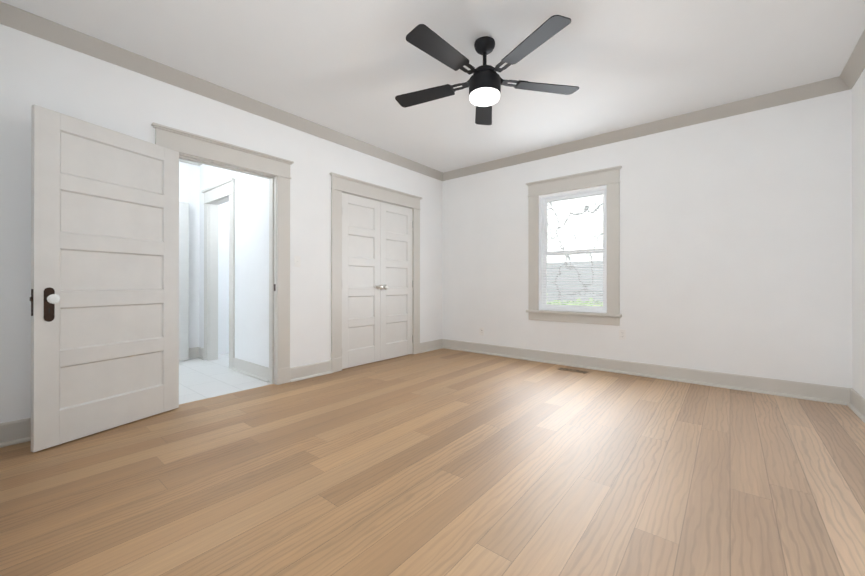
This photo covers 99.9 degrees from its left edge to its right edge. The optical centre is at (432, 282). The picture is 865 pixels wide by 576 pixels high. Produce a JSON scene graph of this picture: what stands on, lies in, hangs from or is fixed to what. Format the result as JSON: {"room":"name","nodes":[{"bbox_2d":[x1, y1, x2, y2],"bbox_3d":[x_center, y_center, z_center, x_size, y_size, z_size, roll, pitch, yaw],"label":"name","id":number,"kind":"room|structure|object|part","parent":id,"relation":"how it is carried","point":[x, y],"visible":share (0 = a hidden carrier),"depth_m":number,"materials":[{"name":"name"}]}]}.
{"room":"empty bedroom","nodes":[
{"label":"empty bedroom","id":0,"kind":"room"},
{"bbox_2d":[179,162,198,347],"bbox_3d":[-3.249,-0.340,4.979,0.100,2.715,3.650,0,0,39],"label":"wall","id":1,"kind":"structure","parent":0,"point":[188,173],"depth_m":4.91,"materials":[{"name":"paint"}]},
{"bbox_2d":[179,202,188,360],"bbox_3d":[-3.424,-0.017,4.458,0.035,2.050,0.760,0,0,35],"label":"door leaf","id":2,"kind":"structure","parent":1,"relation":"in","point":[183,281],"depth_m":4.71,"materials":[{"name":"white paint"}]},
{"bbox_2d":[179,159,193,163],"bbox_3d":[-3.721,-1.649,4.263,0.080,0.100,1.560,0,0,39],"label":"crown molding","id":3,"kind":"structure","parent":1,"relation":"attached to","point":[190,162],"depth_m":4.84,"materials":[{"name":"white wood"}]},
{"bbox_2d":[189,347,200,358],"bbox_3d":[-3.732,0.946,4.279,0.034,0.140,1.760,0,0,39],"label":"baseboard","id":4,"kind":"structure","parent":1,"relation":"attached to","point":[195,352],"depth_m":4.90,"materials":[{"name":"grey wood"}]},
{"bbox_2d":[0,24,441,422],"bbox_3d":[-1.359,-0.343,3.974,0.140,2.715,4.893,0,0,39],"label":"wall","id":5,"kind":"structure","parent":0,"point":[38,71],"depth_m":2.87,"materials":[{"name":"paint"}]},
{"bbox_2d":[0,418,30,447],"bbox_3d":[-2.441,0.941,2.509,0.034,0.140,0.860,0,0,39],"label":"baseboard","id":6,"kind":"structure","parent":5,"relation":"attached to","point":[19,431],"depth_m":2.29,"materials":[{"name":"beige wood"}]},
{"bbox_2d":[31,104,178,451],"bbox_3d":[-2.215,-0.026,2.546,0.035,2.058,0.842,0,0,22],"label":"door leaf","id":7,"kind":"structure","parent":5,"relation":"in","point":[105,255],"depth_m":2.45,"materials":[{"name":"white paint"}]},
{"bbox_2d":[30,289,32,315],"bbox_3d":[-2.373,0.117,2.151,0.025,0.160,0.009,0,0,22],"label":"plate","id":8,"kind":"object","parent":7,"relation":"attached to","point":[31,298],"depth_m":2.15,"materials":[{"name":"brown metal"}]},
{"bbox_2d":[44,287,54,321],"bbox_3d":[-2.313,0.132,2.203,0.036,0.208,0.048,0,0,22],"label":"plate","id":9,"kind":"object","parent":7,"relation":"attached to","point":[48,316],"visible":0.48,"depth_m":2.20,"materials":[{"name":"brown metal"}]},
{"bbox_2d":[47,294,59,303],"bbox_3d":[-2.346,0.098,2.216,0.175,0.058,0.058,0,0,22],"label":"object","id":10,"kind":"structure","parent":7,"relation":"attached to","point":[53,298],"depth_m":2.18,"materials":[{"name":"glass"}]},
{"bbox_2d":[0,1,443,180],"bbox_3d":[-1.273,-1.650,3.908,0.080,0.100,4.613,0,0,39],"label":"crown molding","id":11,"kind":"structure","parent":5,"relation":"attached to","point":[11,16],"depth_m":2.93,"materials":[{"name":"beige wood"}]},
{"bbox_2d":[151,122,293,384],"bbox_3d":[-1.861,-0.113,3.321,0.188,2.253,1.174,0,0,39],"label":"door frame","id":12,"kind":"structure","parent":5,"relation":"attached to","point":[189,143],"depth_m":3.62,"materials":[{"name":"beige wood"}]},
{"bbox_2d":[290,360,332,381],"bbox_3d":[-1.296,0.945,3.910,0.034,0.140,0.506,0,0,39],"label":"baseboard","id":13,"kind":"structure","parent":5,"relation":"attached to","point":[302,372],"depth_m":3.90,"materials":[{"name":"beige wood"}]},
{"bbox_2d":[342,193,379,368],"bbox_3d":[-0.880,-0.021,4.476,0.035,2.056,0.610,0,0,39],"label":"closet door leaf","id":14,"kind":"structure","parent":5,"relation":"in","point":[360,280],"depth_m":4.46,"materials":[{"name":"grey paint"}]},
{"bbox_2d":[376,285,387,289],"bbox_3d":[-0.643,0.057,4.677,0.078,0.064,0.144,0,0,39],"label":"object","id":15,"kind":"structure","parent":14,"relation":"attached to","point":[381,287],"depth_m":4.66,"materials":[{"name":"silver metal"}]},
{"bbox_2d":[329,172,421,371],"bbox_3d":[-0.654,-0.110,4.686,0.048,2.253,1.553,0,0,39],"label":"trim","id":16,"kind":"structure","parent":5,"relation":"attached to","point":[340,184],"depth_m":4.21,"materials":[{"name":"beige wood"}]},
{"bbox_2d":[380,202,411,360],"bbox_3d":[-0.493,-0.020,4.949,0.035,2.056,0.610,0,0,39],"label":"closet door leaf","id":17,"kind":"structure","parent":5,"relation":"in","point":[396,278],"depth_m":4.93,"materials":[{"name":"grey paint"}]},
{"bbox_2d":[420,339,443,352],"bbox_3d":[-0.024,0.949,5.466,0.034,0.140,0.503,0,0,39],"label":"baseboard","id":18,"kind":"structure","parent":5,"relation":"attached to","point":[435,344],"depth_m":5.48,"materials":[{"name":"beige wood"}]},
{"bbox_2d":[179,353,270,403],"bbox_3d":[-2.448,1.076,4.320,2.170,0.120,3.650,0,0,39],"label":"floor","id":19,"kind":"structure","parent":0,"point":[200,379],"depth_m":3.77,"materials":[{"name":"white tile"}]},
{"bbox_2d":[199,164,268,367],"bbox_3d":[-2.379,-0.342,4.384,1.960,2.715,0.110,0,0,39],"label":"wall","id":20,"kind":"structure","parent":0,"point":[251,268],"depth_m":4.11,"materials":[{"name":"paint"}]},
{"bbox_2d":[201,178,235,368],"bbox_3d":[-2.645,-0.100,4.571,0.944,2.233,0.155,0,0,39],"label":"door frame","id":21,"kind":"structure","parent":20,"relation":"attached to","point":[216,195],"depth_m":4.76,"materials":[{"name":"white wood"}]},
{"bbox_2d":[232,358,268,382],"bbox_3d":[-1.996,0.945,3.975,0.852,0.140,0.034,0,0,39],"label":"baseboard","id":22,"kind":"structure","parent":20,"relation":"attached to","point":[254,370],"depth_m":3.95,"materials":[{"name":"grey wood"}]},
{"bbox_2d":[0,348,864,575],"bbox_3d":[0.387,1.071,2.543,4.470,0.120,4.893,0,0,39],"label":"floor","id":23,"kind":"structure","parent":0,"point":[444,462],"depth_m":1.84,"materials":[{"name":"brown wood"}]},
{"bbox_2d":[558,367,588,373],"bbox_3d":[1.620,1.013,4.202,0.320,0.004,0.115,0,0,39],"label":"floor vent","id":24,"kind":"object","parent":23,"relation":"in","point":[572,370],"visible":1,"depth_m":4.19,"materials":[{"name":"brown metal"}]},
{"bbox_2d":[0,0,864,172],"bbox_3d":[-0.579,-1.762,3.224,7.220,0.120,5.113,0,0,39],"label":"ceiling","id":25,"kind":"structure","parent":0,"point":[353,68],"depth_m":2.73,"materials":[{"name":"paint"}]},
{"bbox_2d":[395,15,578,124],"bbox_3d":[0.335,-1.495,2.560,1.376,0.417,1.340,0,0,39],"label":"ceiling fan","id":26,"kind":"object","parent":25,"relation":"hanging from","point":[484,82],"visible":1,"depth_m":2.49,"materials":[{"name":"black metal"}]},
{"bbox_3d":[-0.065,-1.431,2.785,0.471,0.027,0.234,0,0,39],"label":"blade","id":27,"kind":"part","parent":26,"relation":"part of","materials":[{"name":"black wood"}]},
{"bbox_3d":[0.038,-1.432,2.240,0.164,0.027,0.467,0,0,39],"label":"blade","id":28,"kind":"part","parent":26,"relation":"part of","materials":[{"name":"black wood"}]},
{"bbox_3d":[0.430,-1.430,3.060,0.342,0.027,0.446,0,0,39],"label":"blade","id":29,"kind":"part","parent":26,"relation":"part of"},
{"bbox_3d":[0.599,-1.433,2.163,0.465,0.027,0.284,0,0,39],"label":"blade","id":30,"kind":"part","parent":26,"relation":"part of","materials":[{"name":"black wood"}]},
{"bbox_3d":[0.842,-1.431,2.673,0.382,0.027,0.422,0,0,39],"label":"blade","id":31,"kind":"part","parent":26,"relation":"part of","materials":[{"name":"black wood"}]},
{"bbox_2d":[442,89,852,387],"bbox_3d":[1.917,-0.342,4.379,4.420,2.715,0.160,0,0,39],"label":"wall","id":32,"kind":"structure","parent":0,"point":[735,244],"depth_m":3.62,"materials":[{"name":"paint"}]},
{"bbox_2d":[480,327,483,335],"bbox_3d":[0.711,0.703,5.254,0.070,0.115,0.007,0,0,39],"label":"electrical outlet","id":33,"kind":"object","parent":32,"relation":"attached to","point":[481,330],"visible":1,"depth_m":5.25,"materials":[{"name":"white plastic"}]},
{"bbox_2d":[526,166,621,325],"bbox_3d":[1.731,-0.412,4.499,1.138,1.796,0.210,0,0,39],"label":"window","id":34,"kind":"structure","parent":32,"relation":"in","point":[540,248],"depth_m":4.43,"materials":[{"name":"plastic"}]},
{"bbox_2d":[540,185,606,312],"bbox_3d":[1.714,-0.390,4.478,0.804,1.476,0.040,0,0,39],"label":"window blinds","id":35,"kind":"object","parent":34,"relation":"attached to","point":[576,192],"visible":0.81,"depth_m":4.46,"materials":[{"name":"white plastic"}]},
{"bbox_3d":[1.754,-0.034,4.526,0.700,0.654,0.004,0,0,39],"label":"sash glass","id":36,"kind":"part","parent":34,"relation":"part of","materials":[{"name":"clear glass"}]},
{"bbox_3d":[1.754,-0.034,4.526,0.776,0.730,0.028,0,0,39],"label":"window sash","id":37,"kind":"part","parent":34,"relation":"part of","materials":[{"name":"clear glass"}]},
{"bbox_3d":[1.773,-0.727,4.551,0.776,0.745,0.028,0,0,39],"label":"window sash","id":38,"kind":"part","parent":34,"relation":"part of","materials":[{"name":"glass"}]},
{"bbox_3d":[1.773,-0.727,4.551,0.700,0.669,0.004,0,0,39],"label":"sash glass","id":39,"kind":"part","parent":34,"relation":"part of","materials":[{"name":"clear glass"}]},
{"bbox_2d":[619,329,625,339],"bbox_3d":[2.135,0.585,4.090,0.070,0.115,0.007,0,0,39],"label":"electrical outlet","id":40,"kind":"object","parent":32,"relation":"attached to","point":[622,334],"visible":1,"depth_m":4.09,"materials":[{"name":"white plastic"}]},
{"bbox_2d":[444,77,835,180],"bbox_3d":[1.779,-1.649,4.339,4.080,0.100,0.080,0,0,39],"label":"crown molding","id":41,"kind":"structure","parent":32,"relation":"attached to","point":[828,86],"depth_m":3.78,"materials":[{"name":"beige wood"}]},
{"bbox_2d":[444,339,843,404],"bbox_3d":[1.782,0.946,4.361,4.230,0.140,0.034,0,0,39],"label":"baseboard","id":42,"kind":"structure","parent":32,"relation":"attached to","point":[793,389],"depth_m":3.77,"materials":[{"name":"beige wood"}]},
{"bbox_2d":[852,69,864,398],"bbox_3d":[2.019,-0.350,1.122,0.140,2.715,4.753,0,0,39],"label":"wall","id":43,"kind":"structure","parent":0,"point":[858,236],"depth_m":2.85,"materials":[{"name":"paint"}]},
{"bbox_2d":[836,29,864,92],"bbox_3d":[1.978,-1.657,1.249,0.080,0.100,4.613,0,0,39],"label":"crown molding","id":44,"kind":"structure","parent":43,"relation":"attached to","point":[855,65],"depth_m":2.80,"materials":[{"name":"beige wood"}]},
{"bbox_2d":[844,387,864,422],"bbox_3d":[1.996,0.938,1.228,0.034,0.140,4.613,0,0,39],"label":"baseboard","id":45,"kind":"structure","parent":43,"relation":"attached to","point":[852,399],"depth_m":2.88,"materials":[{"name":"beige wood"}]},
{"label":"outside","id":46,"kind":"structure","parent":0,"visible":0},
{"bbox_2d":[547,195,602,305],"bbox_3d":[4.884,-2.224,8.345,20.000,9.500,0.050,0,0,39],"label":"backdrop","id":47,"kind":"structure","parent":46,"point":[594,206],"depth_m":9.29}
]}

